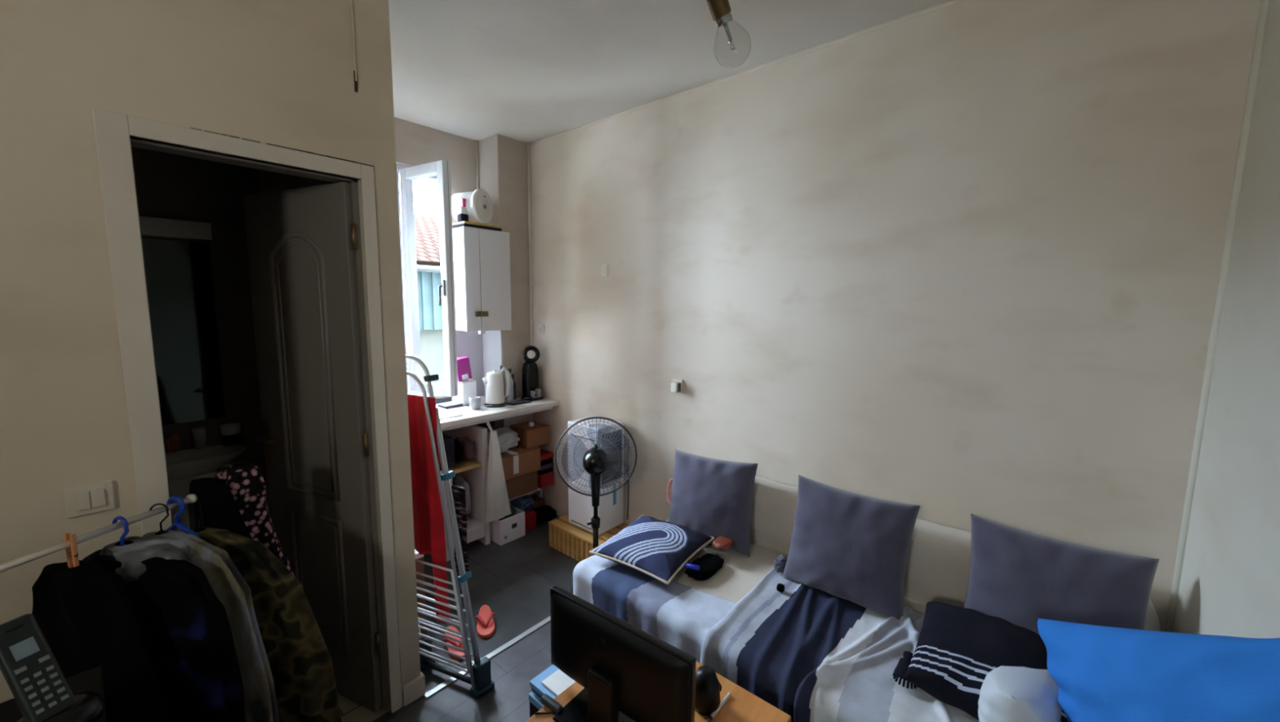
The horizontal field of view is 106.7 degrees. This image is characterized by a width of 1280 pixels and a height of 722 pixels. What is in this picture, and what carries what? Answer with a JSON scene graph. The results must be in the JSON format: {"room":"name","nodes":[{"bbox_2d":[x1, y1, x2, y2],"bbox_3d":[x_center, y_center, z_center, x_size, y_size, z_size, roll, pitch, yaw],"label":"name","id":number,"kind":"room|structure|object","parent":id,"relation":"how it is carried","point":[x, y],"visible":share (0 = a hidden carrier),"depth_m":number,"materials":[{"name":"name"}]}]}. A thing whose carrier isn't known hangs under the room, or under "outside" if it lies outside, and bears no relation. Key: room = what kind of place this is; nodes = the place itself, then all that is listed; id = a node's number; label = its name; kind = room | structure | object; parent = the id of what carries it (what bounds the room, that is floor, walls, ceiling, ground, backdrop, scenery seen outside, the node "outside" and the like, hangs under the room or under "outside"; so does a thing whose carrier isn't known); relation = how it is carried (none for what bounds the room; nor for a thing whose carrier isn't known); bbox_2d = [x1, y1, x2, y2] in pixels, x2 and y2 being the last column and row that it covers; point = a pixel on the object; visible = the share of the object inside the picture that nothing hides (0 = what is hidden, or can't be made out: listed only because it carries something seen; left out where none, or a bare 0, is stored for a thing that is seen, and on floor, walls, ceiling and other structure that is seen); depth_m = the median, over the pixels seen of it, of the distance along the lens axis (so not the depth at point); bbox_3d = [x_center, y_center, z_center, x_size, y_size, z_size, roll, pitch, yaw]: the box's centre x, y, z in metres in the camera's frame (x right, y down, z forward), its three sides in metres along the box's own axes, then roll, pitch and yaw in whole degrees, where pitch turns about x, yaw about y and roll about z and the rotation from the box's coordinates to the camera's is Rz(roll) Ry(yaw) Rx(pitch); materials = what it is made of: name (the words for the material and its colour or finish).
{"room":"living room","nodes":[
{"label":"living room","id":0,"kind":"room"},
{"bbox_2d":[132,146,269,510],"bbox_3d":[-2.019,0.045,1.776,1.450,2.890,1.370,6,9,40],"label":"wall","id":1,"kind":"structure","parent":0,"point":[169,185],"depth_m":2.49,"materials":[{"name":"paint"}]},
{"bbox_2d":[139,215,225,425],"bbox_3d":[-2.299,-0.161,2.148,0.109,0.965,0.605,6,9,40],"label":"bathroom mirror","id":2,"kind":"object","parent":1,"relation":"attached to","point":[179,273],"visible":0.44,"depth_m":2.31,"materials":[{"name":"grey mirror"}]},
{"bbox_2d":[402,671,425,706],"bbox_3d":[-1.058,1.332,2.064,0.362,0.085,0.088,6,9,40],"label":"baseboard","id":3,"kind":"structure","parent":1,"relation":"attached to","point":[415,689],"depth_m":1.95,"materials":[{"name":"paint"}]},
{"bbox_2d":[165,444,247,530],"bbox_3d":[-2.241,0.844,2.205,0.275,0.995,0.720,6,9,40],"label":"washbasin","id":4,"kind":"object","parent":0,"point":[184,466],"visible":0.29,"depth_m":2.25,"materials":[{"name":"beige ceramic"}]},
{"bbox_2d":[164,434,180,453],"bbox_3d":[-2.227,0.392,2.269,0.070,0.090,0.055,6,9,40],"label":"sponge","id":5,"kind":"object","parent":4,"relation":"on","point":[171,442],"visible":1,"depth_m":2.25,"materials":[{"name":"brown"}]},
{"bbox_2d":[191,426,206,448],"bbox_3d":[-2.185,0.382,2.364,0.052,0.100,0.052,6,9,40],"label":"water glass","id":6,"kind":"object","parent":4,"relation":"on","point":[198,433],"visible":1,"depth_m":2.35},
{"bbox_2d":[220,422,240,445],"bbox_3d":[-2.086,0.375,2.433,0.080,0.100,0.080,6,9,40],"label":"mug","id":7,"kind":"object","parent":4,"relation":"on","point":[231,432],"visible":1,"depth_m":2.41,"materials":[{"name":"black ceramic"}]},
{"bbox_2d":[0,0,420,710],"bbox_3d":[-2.298,0.100,1.281,1.430,2.890,2.650,6,9,40],"label":"wall","id":8,"kind":"structure","parent":0,"point":[280,73],"depth_m":1.22,"materials":[{"name":"paint"}]},
{"bbox_2d":[62,479,115,518],"bbox_3d":[-1.420,0.356,1.231,0.016,0.080,0.084,6,9,40],"label":"light switch","id":9,"kind":"object","parent":8,"relation":"attached to","point":[98,496],"visible":1,"depth_m":1.23,"materials":[{"name":"beige plastic"}]},
{"bbox_2d":[92,107,402,712],"bbox_3d":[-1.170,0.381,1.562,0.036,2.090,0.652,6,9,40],"label":"trim","id":10,"kind":"structure","parent":8,"relation":"attached to","point":[113,130],"depth_m":1.31,"materials":[{"name":"paint"}]},
{"bbox_2d":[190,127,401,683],"bbox_3d":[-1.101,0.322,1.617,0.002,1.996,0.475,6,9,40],"label":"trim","id":11,"kind":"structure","parent":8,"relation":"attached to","point":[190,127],"depth_m":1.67,"materials":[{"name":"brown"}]},
{"bbox_2d":[243,182,382,711],"bbox_3d":[-1.284,0.362,1.915,0.621,2.018,0.145,3,7,19],"label":"door","id":12,"kind":"structure","parent":8,"relation":"in","point":[301,242],"depth_m":1.85,"materials":[{"name":"paint"}]},
{"bbox_2d":[351,0,357,80],"bbox_3d":[-0.958,-1.161,1.588,0.005,0.430,0.005,6,9,40],"label":"hanging cord","id":13,"kind":"object","parent":8,"relation":"attached to","point":[352,7],"depth_m":1.60,"materials":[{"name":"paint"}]},
{"bbox_2d":[257,117,484,435],"bbox_3d":[-1.547,-0.135,3.333,0.100,2.890,1.670,6,9,40],"label":"wall","id":14,"kind":"structure","parent":0,"point":[415,144],"depth_m":3.27,"materials":[{"name":"paint"}]},
{"bbox_2d":[396,160,457,396],"bbox_3d":[-1.514,-0.488,2.996,0.494,1.560,0.862,6,9,40],"label":"window","id":15,"kind":"structure","parent":14,"relation":"in","point":[439,171],"depth_m":3.08,"materials":[{"name":"white plastic"}]},
{"bbox_2d":[452,226,511,333],"bbox_3d":[-1.160,-0.558,3.397,0.337,0.713,0.354,6,9,40],"label":"upper cabinet","id":16,"kind":"object","parent":14,"relation":"attached to","point":[482,256],"visible":0.96,"depth_m":3.26,"materials":[{"name":"white wood"}]},
{"bbox_2d":[452,220,502,231],"bbox_3d":[-1.149,-0.925,3.312,0.240,0.033,0.285,6,9,40],"label":"serving board","id":17,"kind":"object","parent":16,"relation":"on","point":[468,224],"visible":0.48,"depth_m":3.21,"materials":[{"name":"wood"}]},
{"bbox_2d":[451,189,493,223],"bbox_3d":[-1.151,-1.052,3.265,0.210,0.226,0.226,2,7,15],"label":"plastic tub","id":18,"kind":"object","parent":17,"relation":"on","point":[479,206],"visible":0.96,"depth_m":3.20,"materials":[{"name":"white plastic"}]},
{"bbox_2d":[337,515,580,721],"bbox_3d":[-0.996,1.518,1.295,3.935,0.100,4.120,6,9,40],"label":"floor","id":19,"kind":"structure","parent":0,"point":[515,578],"depth_m":2.38,"materials":[{"name":"tile"}]},
{"bbox_2d":[0,493,205,572],"bbox_3d":[-1.278,0.969,0.911,0.235,1.072,1.051,2,7,9],"label":"rail","id":20,"kind":"object","parent":19,"relation":"on","point":[191,499],"visible":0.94,"depth_m":1.18,"materials":[{"name":"silver metal"}]},
{"bbox_2d":[63,533,79,568],"bbox_3d":[-1.314,0.446,1.103,0.024,0.097,0.009,2,7,9],"label":"peg","id":21,"kind":"object","parent":20,"relation":"attached to","point":[72,554],"visible":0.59,"depth_m":1.10,"materials":[{"name":"brown wood"}]},
{"bbox_2d":[31,560,167,721],"bbox_3d":[-1.272,0.778,1.133,0.335,0.610,0.099,2,7,11],"label":"sweater","id":22,"kind":"object","parent":21,"relation":"hanging from","point":[88,615],"visible":0.87,"depth_m":1.08,"materials":[{"name":"black fabric"}]},
{"bbox_2d":[111,515,128,546],"bbox_3d":[-1.298,0.471,1.198,0.306,0.171,0.011,2,7,9],"label":"clothes hanger","id":23,"kind":"object","parent":20,"relation":"hanging from","point":[122,518],"visible":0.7,"depth_m":1.19,"materials":[{"name":"blue plastic"}]},
{"bbox_2d":[82,548,245,721],"bbox_3d":[-1.226,0.865,1.233,0.446,0.775,0.119,1,7,6],"label":"jacket","id":24,"kind":"object","parent":23,"relation":"hanging from","point":[188,627],"visible":0.48,"depth_m":1.16,"materials":[{"name":"black fabric"}]},
{"bbox_2d":[98,535,191,582],"bbox_3d":[-1.254,0.494,1.207,0.229,0.077,0.153,1,7,-1],"label":"scarf","id":25,"kind":"object","parent":24,"relation":"on","point":[137,549],"visible":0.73,"depth_m":1.18,"materials":[{"name":"grey fabric"}]},
{"bbox_2d":[149,502,168,534],"bbox_3d":[-1.284,0.462,1.280,0.204,0.166,0.006,-2,7,-19],"label":"clothes hanger","id":26,"kind":"object","parent":20,"relation":"hanging from","point":[157,504],"visible":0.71,"depth_m":1.28,"materials":[{"name":"black plastic"}]},
{"bbox_2d":[142,529,279,721],"bbox_3d":[-1.165,0.838,1.304,0.388,0.753,0.082,2,7,9],"label":"denim jacket","id":27,"kind":"object","parent":26,"relation":"hanging from","point":[228,584],"visible":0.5,"depth_m":1.26,"materials":[{"name":"grey fabric"}]},
{"bbox_2d":[165,495,201,538],"bbox_3d":[-1.278,0.453,1.318,0.181,0.165,0.016,1,7,3],"label":"clothes hanger","id":28,"kind":"object","parent":20,"relation":"hanging from","point":[178,523],"visible":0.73,"depth_m":1.31,"materials":[{"name":"blue plastic"}]},
{"bbox_2d":[191,526,341,721],"bbox_3d":[-1.103,0.862,1.423,0.432,0.780,0.144,1,7,0],"label":"jacket","id":29,"kind":"object","parent":28,"relation":"hanging from","point":[299,656],"visible":0.59,"depth_m":1.36,"materials":[{"name":"green fabric"}]},
{"bbox_2d":[189,477,253,539],"bbox_3d":[-1.197,0.661,1.475,0.250,0.645,0.130,-4,8,-36],"label":"trousers","id":30,"kind":"object","parent":20,"relation":"hanging from","point":[221,511],"visible":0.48,"depth_m":1.38,"materials":[{"name":"fabric"}]},
{"bbox_2d":[215,462,295,575],"bbox_3d":[-1.216,0.552,1.508,0.183,0.462,0.128,-2,7,-20],"label":"scarf","id":31,"kind":"object","parent":30,"relation":"hanging from","point":[246,482],"visible":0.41,"depth_m":1.47,"materials":[{"name":"black fabric"}]},
{"bbox_2d":[415,556,426,634],"bbox_3d":[-1.235,1.135,2.367,0.370,0.399,0.170,6,9,40],"label":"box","id":32,"kind":"object","parent":19,"relation":"on","point":[420,566],"visible":0.16,"depth_m":2.29,"materials":[{"name":"cardboard"}]},
{"bbox_2d":[405,354,494,698],"bbox_3d":[-0.909,0.675,2.022,0.629,1.401,0.115,3,7,23],"label":"drying rack","id":33,"kind":"object","parent":19,"relation":"on","point":[480,678],"visible":0.63,"depth_m":1.97,"materials":[{"name":"silver metal"}]},
{"bbox_2d":[407,394,449,622],"bbox_3d":[-0.961,0.634,2.061,0.299,0.995,0.038,4,8,26],"label":"towel","id":34,"kind":"object","parent":33,"relation":"hanging from","point":[428,516],"visible":0.51,"depth_m":2.02,"materials":[{"name":"fabric"}]},
{"bbox_2d":[450,484,468,576],"bbox_3d":[-0.758,0.721,2.003,0.078,0.400,0.021,4,7,23],"label":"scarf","id":35,"kind":"object","parent":33,"relation":"hanging from","point":[458,492],"visible":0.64,"depth_m":1.99,"materials":[{"name":"black fabric"}]},
{"bbox_2d":[442,625,465,660],"bbox_3d":[-0.880,1.322,2.275,0.101,0.058,0.249,-5,9,-39],"label":"flip flop","id":36,"kind":"object","parent":19,"relation":"on","point":[447,640],"visible":0.45,"depth_m":2.22,"materials":[{"name":"pink rubber"}]},
{"bbox_2d":[475,604,495,638],"bbox_3d":[-0.790,1.305,2.429,0.100,0.058,0.249,-1,7,-15],"label":"flip flop","id":37,"kind":"object","parent":19,"relation":"on","point":[486,623],"visible":1,"depth_m":2.38,"materials":[{"name":"pink rubber"}]},
{"bbox_2d":[423,615,550,698],"bbox_3d":[-0.575,1.345,2.334,0.030,0.007,0.970,6,9,40],"label":"trim","id":38,"kind":"structure","parent":19,"relation":"on","point":[504,646],"depth_m":2.23,"materials":[{"name":"silver metal"}]},
{"bbox_2d":[440,424,551,561],"bbox_3d":[-1.105,0.810,3.425,0.455,0.800,0.900,6,9,40],"label":"shelf unit","id":39,"kind":"object","parent":19,"relation":"on","point":[473,471],"visible":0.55,"depth_m":3.19,"materials":[{"name":"white wood"}]},
{"bbox_2d":[439,433,455,470],"bbox_3d":[-1.323,0.556,3.046,0.367,0.190,0.100,6,9,40],"label":"crate","id":40,"kind":"object","parent":39,"relation":"on","point":[449,444],"visible":0.29,"depth_m":2.94,"materials":[{"name":"plastic"}]},
{"bbox_2d":[453,438,463,462],"bbox_3d":[-1.227,0.581,3.107,0.215,0.173,0.090,6,9,40],"label":"folded cloth","id":41,"kind":"object","parent":39,"relation":"on","point":[459,455],"visible":0.36,"depth_m":3.05,"materials":[{"name":"black fabric"}]},
{"bbox_2d":[452,475,471,514],"bbox_3d":[-1.234,0.928,3.259,0.248,0.286,0.106,6,9,40],"label":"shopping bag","id":42,"kind":"object","parent":39,"relation":"on","point":[459,481],"visible":0.38,"depth_m":3.19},
{"bbox_2d":[455,435,475,459],"bbox_3d":[-1.167,0.582,3.183,0.212,0.156,0.078,6,9,40],"label":"folded cloth","id":43,"kind":"object","parent":39,"relation":"on","point":[468,449],"visible":0.66,"depth_m":3.13,"materials":[{"name":"brown fabric"}]},
{"bbox_2d":[435,395,559,431],"bbox_3d":[-1.292,0.350,3.167,0.575,0.100,1.468,6,9,40],"label":"countertop","id":44,"kind":"structure","parent":39,"relation":"on","point":[469,417],"depth_m":3.21,"materials":[{"name":"white laminate"}]},
{"bbox_2d":[435,405,462,419],"bbox_3d":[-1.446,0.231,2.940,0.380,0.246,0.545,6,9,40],"label":"paper","id":45,"kind":"object","parent":44,"relation":"in","point":[444,413],"visible":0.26,"depth_m":3.05,"materials":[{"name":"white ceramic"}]},
{"bbox_2d":[452,378,476,404],"bbox_3d":[-1.255,0.218,3.399,0.160,0.170,0.110,6,9,40],"label":"canister","id":46,"kind":"object","parent":44,"relation":"on","point":[467,388],"visible":0.56,"depth_m":3.34,"materials":[{"name":"white plastic"}]},
{"bbox_2d":[457,355,472,382],"bbox_3d":[-1.247,0.056,3.331,0.073,0.166,0.123,6,9,40],"label":"box","id":47,"kind":"object","parent":46,"relation":"on","point":[464,369],"visible":0.84,"depth_m":3.31,"materials":[{"name":"purple"}]},
{"bbox_2d":[469,395,480,409],"bbox_3d":[-1.117,0.284,3.229,0.076,0.080,0.076,6,9,40],"label":"drinking glass","id":48,"kind":"object","parent":44,"relation":"on","point":[474,401],"visible":1,"depth_m":3.20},
{"bbox_2d":[482,365,509,407],"bbox_3d":[-1.014,0.175,3.330,0.152,0.276,0.153,3,7,18],"label":"electric kettle","id":49,"kind":"object","parent":44,"relation":"on","point":[496,393],"visible":1,"depth_m":3.28,"materials":[{"name":"white plastic"}]},
{"bbox_2d":[520,345,542,400],"bbox_3d":[-0.814,0.086,3.562,0.160,0.403,0.150,6,9,40],"label":"coffee machine","id":50,"kind":"object","parent":44,"relation":"on","point":[531,354],"visible":1,"depth_m":3.54,"materials":[{"name":"black plastic"}]},
{"bbox_2d":[484,419,511,523],"bbox_3d":[-0.947,0.715,3.153,0.193,0.677,0.100,-4,8,-32],"label":"bag","id":51,"kind":"object","parent":39,"relation":"hanging from","point":[497,502],"visible":1,"depth_m":3.12,"materials":[{"name":"white fabric"}]},
{"bbox_2d":[505,471,537,499],"bbox_3d":[-1.006,0.886,3.497,0.326,0.148,0.380,6,9,40],"label":"cardboard box","id":52,"kind":"object","parent":39,"relation":"on","point":[526,483],"visible":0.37,"depth_m":3.43,"materials":[{"name":"brown cardboard"}]},
{"bbox_2d":[487,445,540,480],"bbox_3d":[-1.002,0.726,3.470,0.340,0.173,0.430,6,9,40],"label":"cardboard box","id":53,"kind":"object","parent":52,"relation":"on","point":[517,460],"visible":0.48,"depth_m":3.40,"materials":[{"name":"brown cardboard"}]},
{"bbox_2d":[487,426,519,452],"bbox_3d":[-1.011,0.558,3.404,0.264,0.158,0.304,6,9,40],"label":"bag","id":54,"kind":"object","parent":53,"relation":"on","point":[507,437],"visible":0.54,"depth_m":3.33,"materials":[{"name":"white plastic"}]},
{"bbox_2d":[509,420,549,448],"bbox_3d":[-0.836,0.554,3.609,0.216,0.138,0.205,6,9,40],"label":"cardboard box","id":55,"kind":"object","parent":53,"relation":"on","point":[538,434],"visible":0.9,"depth_m":3.53,"materials":[{"name":"brown cardboard"}]},
{"bbox_2d":[537,471,554,488],"bbox_3d":[-0.786,0.890,3.675,0.234,0.102,0.120,6,9,40],"label":"flat box","id":56,"kind":"object","parent":39,"relation":"on","point":[544,480],"visible":0.47,"depth_m":3.59,"materials":[{"name":"red cardboard"}]},
{"bbox_2d":[489,504,524,545],"bbox_3d":[-0.944,1.138,3.327,0.202,0.174,0.200,6,9,40],"label":"plastic bin","id":57,"kind":"object","parent":19,"relation":"on","point":[503,531],"visible":0.7,"depth_m":3.25,"materials":[{"name":"grey plastic"}]},
{"bbox_2d":[523,509,536,531],"bbox_3d":[-0.852,1.149,3.470,0.160,0.119,0.115,6,9,40],"label":"shoe box","id":58,"kind":"object","parent":19,"relation":"on","point":[530,515],"visible":0.28,"depth_m":3.43,"materials":[{"name":"red cardboard"}]},
{"bbox_2d":[511,494,534,510],"bbox_3d":[-0.854,1.037,3.471,0.138,0.090,0.165,6,9,40],"label":"shopping bag","id":59,"kind":"object","parent":58,"relation":"on","point":[526,502],"visible":0.81,"depth_m":3.44,"materials":[{"name":"blue plastic"}]},
{"bbox_2d":[529,701,539,716],"bbox_3d":[-0.271,1.314,1.778,0.175,0.204,0.215,6,9,40],"label":"cube","id":60,"kind":"object","parent":19,"relation":"on","point":[533,708],"visible":0.02,"depth_m":1.73,"materials":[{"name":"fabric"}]},
{"bbox_2d":[528,690,544,709],"bbox_3d":[-0.279,1.201,1.746,0.135,0.026,0.215,6,9,40],"label":"magazine","id":61,"kind":"object","parent":60,"relation":"on","point":[535,699],"visible":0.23,"depth_m":1.69,"materials":[{"name":"blue paper"}]},
{"bbox_2d":[531,687,542,697],"bbox_3d":[-0.272,1.176,1.758,0.135,0.019,0.215,6,9,40],"label":"magazine","id":62,"kind":"object","parent":61,"relation":"on","point":[532,689],"visible":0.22,"depth_m":1.70,"materials":[{"name":"blue paper"}]},
{"bbox_2d":[529,664,558,698],"bbox_3d":[-0.277,1.156,1.752,0.135,0.019,0.215,6,9,40],"label":"magazine","id":63,"kind":"object","parent":62,"relation":"on","point":[535,683],"visible":0.28,"depth_m":1.71,"materials":[{"name":"blue paper"}]},
{"bbox_2d":[541,668,575,695],"bbox_3d":[-0.251,1.144,1.735,0.107,0.008,0.185,6,9,40],"label":"envelope","id":64,"kind":"object","parent":63,"relation":"on","point":[558,681],"visible":0.25,"depth_m":1.70,"materials":[{"name":"white paper"}]},
{"bbox_2d":[533,505,556,521],"bbox_3d":[-0.722,1.148,3.588,0.166,0.088,0.165,6,9,40],"label":"shoe","id":65,"kind":"object","parent":19,"relation":"on","point":[544,513],"visible":0.86,"depth_m":3.54,"materials":[{"name":"black fabric"}]},
{"bbox_2d":[548,514,629,560],"bbox_3d":[-0.327,1.165,3.165,0.475,0.171,0.330,6,9,40],"label":"wooden crate","id":66,"kind":"object","parent":19,"relation":"on","point":[566,537],"visible":0.38,"depth_m":3.07,"materials":[{"name":"brown wood"}]},
{"bbox_2d":[567,415,628,534],"bbox_3d":[-0.276,0.736,3.131,0.314,0.689,0.266,6,9,40],"label":"box","id":67,"kind":"object","parent":66,"relation":"on","point":[611,508],"visible":0.67,"depth_m":3.06,"materials":[{"name":"grey plastic"}]},
{"bbox_2d":[601,429,622,484],"bbox_3d":[-0.177,0.607,3.019,0.008,0.320,0.185,6,9,40],"label":"vent","id":68,"kind":"object","parent":67,"relation":"attached to","point":[620,472],"depth_m":3.02,"materials":[{"name":"grey plastic"}]},
{"bbox_2d":[555,416,637,593],"bbox_3d":[-0.250,0.809,2.753,0.385,0.977,0.399,6,9,40],"label":"pedestal fan","id":69,"kind":"object","parent":19,"relation":"on","point":[595,461],"visible":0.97,"depth_m":2.69,"materials":[{"name":"black plastic"}]},
{"bbox_2d":[555,417,635,494],"bbox_3d":[-0.249,0.555,2.748,0.326,0.466,0.347,6,9,40],"label":"grille","id":70,"kind":"object","parent":69,"relation":"attached to","point":[595,461],"depth_m":2.71,"materials":[{"name":"grey metal"}]},
{"bbox_2d":[524,629,791,721],"bbox_3d":[-0.075,1.257,1.235,0.563,0.449,0.906,6,9,40],"label":"table","id":71,"kind":"object","parent":19,"relation":"on","point":[742,705],"visible":0.3,"depth_m":1.39,"materials":[{"name":"brown wood"}]},
{"bbox_2d":[541,693,562,713],"bbox_3d":[-0.257,0.999,1.388,0.075,0.021,0.022,6,8,37],"label":"hub","id":72,"kind":"object","parent":71,"relation":"on","point":[553,704],"visible":1,"depth_m":1.38,"materials":[{"name":"grey plastic"}]},
{"bbox_2d":[550,585,696,721],"bbox_3d":[-0.089,0.868,1.320,0.507,0.302,0.189,6,9,40],"label":"computer monitor","id":73,"kind":"object","parent":71,"relation":"on","point":[627,673],"visible":1,"depth_m":1.28,"materials":[{"name":"black plastic"}]},
{"bbox_2d":[694,665,721,715],"bbox_3d":[0.193,0.957,1.399,0.088,0.112,0.089,6,9,40],"label":"computer mouse","id":74,"kind":"object","parent":71,"relation":"on","point":[708,686],"visible":0.88,"depth_m":1.37,"materials":[{"name":"black plastic"}]},
{"bbox_2d":[665,475,1160,631],"bbox_3d":[0.721,1.034,1.895,1.930,0.753,0.864,6,9,40],"label":"sofa","id":75,"kind":"object","parent":19,"relation":"on","point":[938,565],"visible":0.22,"depth_m":2.00,"materials":[{"name":"beige fabric"}]},
{"bbox_2d":[589,514,715,584],"bbox_3d":[0.063,0.865,2.242,0.428,0.123,0.427,5,8,35],"label":"patterned cushion","id":76,"kind":"object","parent":75,"relation":"on","point":[653,547],"visible":1,"depth_m":2.16,"materials":[{"name":"blue fabric"}]},
{"bbox_2d":[573,554,737,662],"bbox_3d":[0.055,1.126,2.037,0.746,0.365,0.270,6,9,40],"label":"throw","id":77,"kind":"object","parent":75,"relation":"on","point":[679,615],"visible":0.5,"depth_m":1.94,"materials":[{"name":"fabric"}]},
{"bbox_2d":[684,553,724,580],"bbox_3d":[0.291,0.919,2.134,0.122,0.045,0.225,6,9,40],"label":"pouch","id":78,"kind":"object","parent":75,"relation":"on","point":[709,564],"visible":0.93,"depth_m":2.10,"materials":[{"name":"fabric"}]},
{"bbox_2d":[712,536,734,550],"bbox_3d":[0.393,0.858,2.245,0.084,0.037,0.109,6,9,40],"label":"purse","id":79,"kind":"object","parent":78,"relation":"on","point":[722,543],"visible":0.97,"depth_m":2.22,"materials":[{"name":"brown leather"}]},
{"bbox_2d":[668,448,758,556],"bbox_3d":[0.356,0.700,2.408,0.459,0.443,0.234,4,8,28],"label":"cushion","id":80,"kind":"object","parent":75,"relation":"on","point":[709,496],"visible":0.91,"depth_m":2.31,"materials":[{"name":"fabric"}]},
{"bbox_2d":[700,567,979,721],"bbox_3d":[0.785,1.159,1.688,0.906,0.418,0.744,6,9,40],"label":"throw","id":81,"kind":"object","parent":75,"relation":"on","point":[812,654],"visible":0.59,"depth_m":1.62,"materials":[{"name":"blue fabric"}]},
{"bbox_2d":[773,554,786,572],"bbox_3d":[0.626,0.902,2.115,0.057,0.068,0.067,6,9,40],"label":"sock","id":82,"kind":"object","parent":81,"relation":"on","point":[780,562],"visible":0.84,"depth_m":2.10,"materials":[{"name":"grey fabric"}]},
{"bbox_2d":[892,600,1067,721],"bbox_3d":[1.062,0.935,1.478,0.453,0.212,0.412,6,9,40],"label":"blanket","id":83,"kind":"object","parent":81,"relation":"on","point":[957,647],"visible":0.73,"depth_m":1.43,"materials":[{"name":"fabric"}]},
{"bbox_2d":[782,474,919,619],"bbox_3d":[0.847,0.749,1.954,0.477,0.450,0.247,6,9,40],"label":"cushion","id":84,"kind":"object","parent":75,"relation":"on","point":[854,547],"visible":1,"depth_m":1.86,"materials":[{"name":"fabric"}]},
{"bbox_2d":[977,665,1062,721],"bbox_3d":[1.089,0.963,1.359,0.196,0.238,0.417,6,9,40],"label":"pillow","id":85,"kind":"object","parent":75,"relation":"on","point":[1007,693],"visible":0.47,"depth_m":1.25,"materials":[{"name":"white fabric"}]},
{"bbox_2d":[963,513,1159,635],"bbox_3d":[1.342,0.795,1.566,0.474,0.441,0.248,6,9,40],"label":"cushion","id":86,"kind":"object","parent":75,"relation":"on","point":[1018,576],"visible":0.7,"depth_m":1.51,"materials":[{"name":"fabric"}]},
{"bbox_2d":[1037,617,1279,721],"bbox_3d":[1.152,0.772,1.050,0.197,0.599,0.609,1,7,0],"label":"pillow","id":87,"kind":"object","parent":75,"relation":"on","point":[1100,673],"visible":1,"depth_m":1.01,"materials":[{"name":"blue fabric"}]},
{"bbox_3d":[-1.061,1.083,0.705,0.400,0.899,0.435,6,9,40],"label":"base cabinet","id":88,"kind":"object","parent":19,"relation":"on","visible":0},
{"bbox_2d":[0,613,106,721],"bbox_3d":[-1.006,0.529,0.793,0.148,0.180,0.102,0,7,-5],"label":"cordless phone","id":89,"kind":"object","parent":88,"relation":"on","point":[28,665],"visible":1,"depth_m":0.80,"materials":[{"name":"black plastic"}]},
{"bbox_2d":[478,133,533,504],"bbox_3d":[-1.021,-0.220,3.670,0.255,2.790,0.265,6,9,40],"label":"wall","id":90,"kind":"structure","parent":0,"point":[502,160],"depth_m":3.51,"materials":[{"name":"paint"}]},
{"bbox_2d":[456,329,502,395],"bbox_3d":[-1.188,0.032,3.507,0.252,0.515,0.240,6,9,40],"label":"backsplash","id":91,"kind":"structure","parent":90,"relation":"attached to","point":[484,351],"depth_m":3.59,"materials":[{"name":"white tile"}]},
{"bbox_2d":[388,0,950,143],"bbox_3d":[-1.023,-1.368,1.001,4.085,0.120,4.320,6,9,40],"label":"ceiling","id":92,"kind":"structure","parent":0,"point":[525,71],"depth_m":2.21,"materials":[{"name":"paint"}]},
{"bbox_2d":[706,0,751,68],"bbox_3d":[0.095,-0.864,0.683,0.212,0.784,0.069,-5,9,-40],"label":"pendant bulb","id":93,"kind":"object","parent":92,"relation":"hanging from","point":[720,10],"visible":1,"depth_m":0.74,"materials":[{"name":"clear glass"}]},
{"bbox_2d":[706,0,731,21],"bbox_3d":[0.114,-0.573,0.735,0.066,0.078,0.031,-5,9,-39],"label":"socket","id":94,"kind":"object","parent":93,"relation":"attached to","point":[720,10],"depth_m":0.74,"materials":[{"name":"gold metal"}]},
{"bbox_2d":[529,0,1260,631],"bbox_3d":[0.391,-0.044,2.737,3.935,2.890,0.120,6,9,40],"label":"wall","id":95,"kind":"structure","parent":0,"point":[956,261],"depth_m":1.94,"materials":[{"name":"paint"}]},
{"bbox_2d":[527,142,533,345],"bbox_3d":[-0.830,-0.670,3.616,0.020,1.880,0.020,-3,8,-27],"label":"pipe","id":96,"kind":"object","parent":95,"relation":"attached to","point":[528,143],"depth_m":3.58,"materials":[{"name":"metal"}]},
{"bbox_2d":[671,377,683,393],"bbox_3d":[0.207,0.148,2.799,0.077,0.080,0.055,6,9,40],"label":"wall box","id":97,"kind":"object","parent":95,"relation":"attached to","point":[677,384],"visible":1,"depth_m":2.78,"materials":[{"name":"white plastic"}]},
{"bbox_2d":[529,0,964,146],"bbox_3d":[0.483,-1.446,2.421,3.425,0.012,0.006,6,9,40],"label":"trim","id":98,"kind":"structure","parent":95,"relation":"attached to","point":[928,11],"depth_m":2.26,"materials":[{"name":"paint"}]},
{"bbox_2d":[1164,0,1269,631],"bbox_3d":[1.772,0.069,1.486,0.022,2.790,0.022,6,9,40],"label":"trim","id":99,"kind":"structure","parent":95,"relation":"attached to","point":[1264,6],"depth_m":1.45,"materials":[{"name":"paint"}]},
{"bbox_2d":[1172,0,1279,638],"bbox_3d":[0.455,0.299,-0.145,0.120,2.890,4.220,6,9,40],"label":"wall","id":100,"kind":"structure","parent":0,"point":[1229,583],"depth_m":1.24,"materials":[{"name":"paint"}]},
{"bbox_3d":[-7.940,3.195,12.413,20.500,0.200,20.000,6,9,40],"label":"courtyard","id":101,"kind":"object","parent":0,"visible":0},
{"bbox_2d":[400,211,444,386],"bbox_3d":[-4.726,-0.266,11.927,5.440,6.857,14.600,6,9,40],"label":"house","id":102,"kind":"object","parent":101,"relation":"on","point":[426,227],"visible":0.04,"depth_m":9.13,"materials":[{"name":"tile"}]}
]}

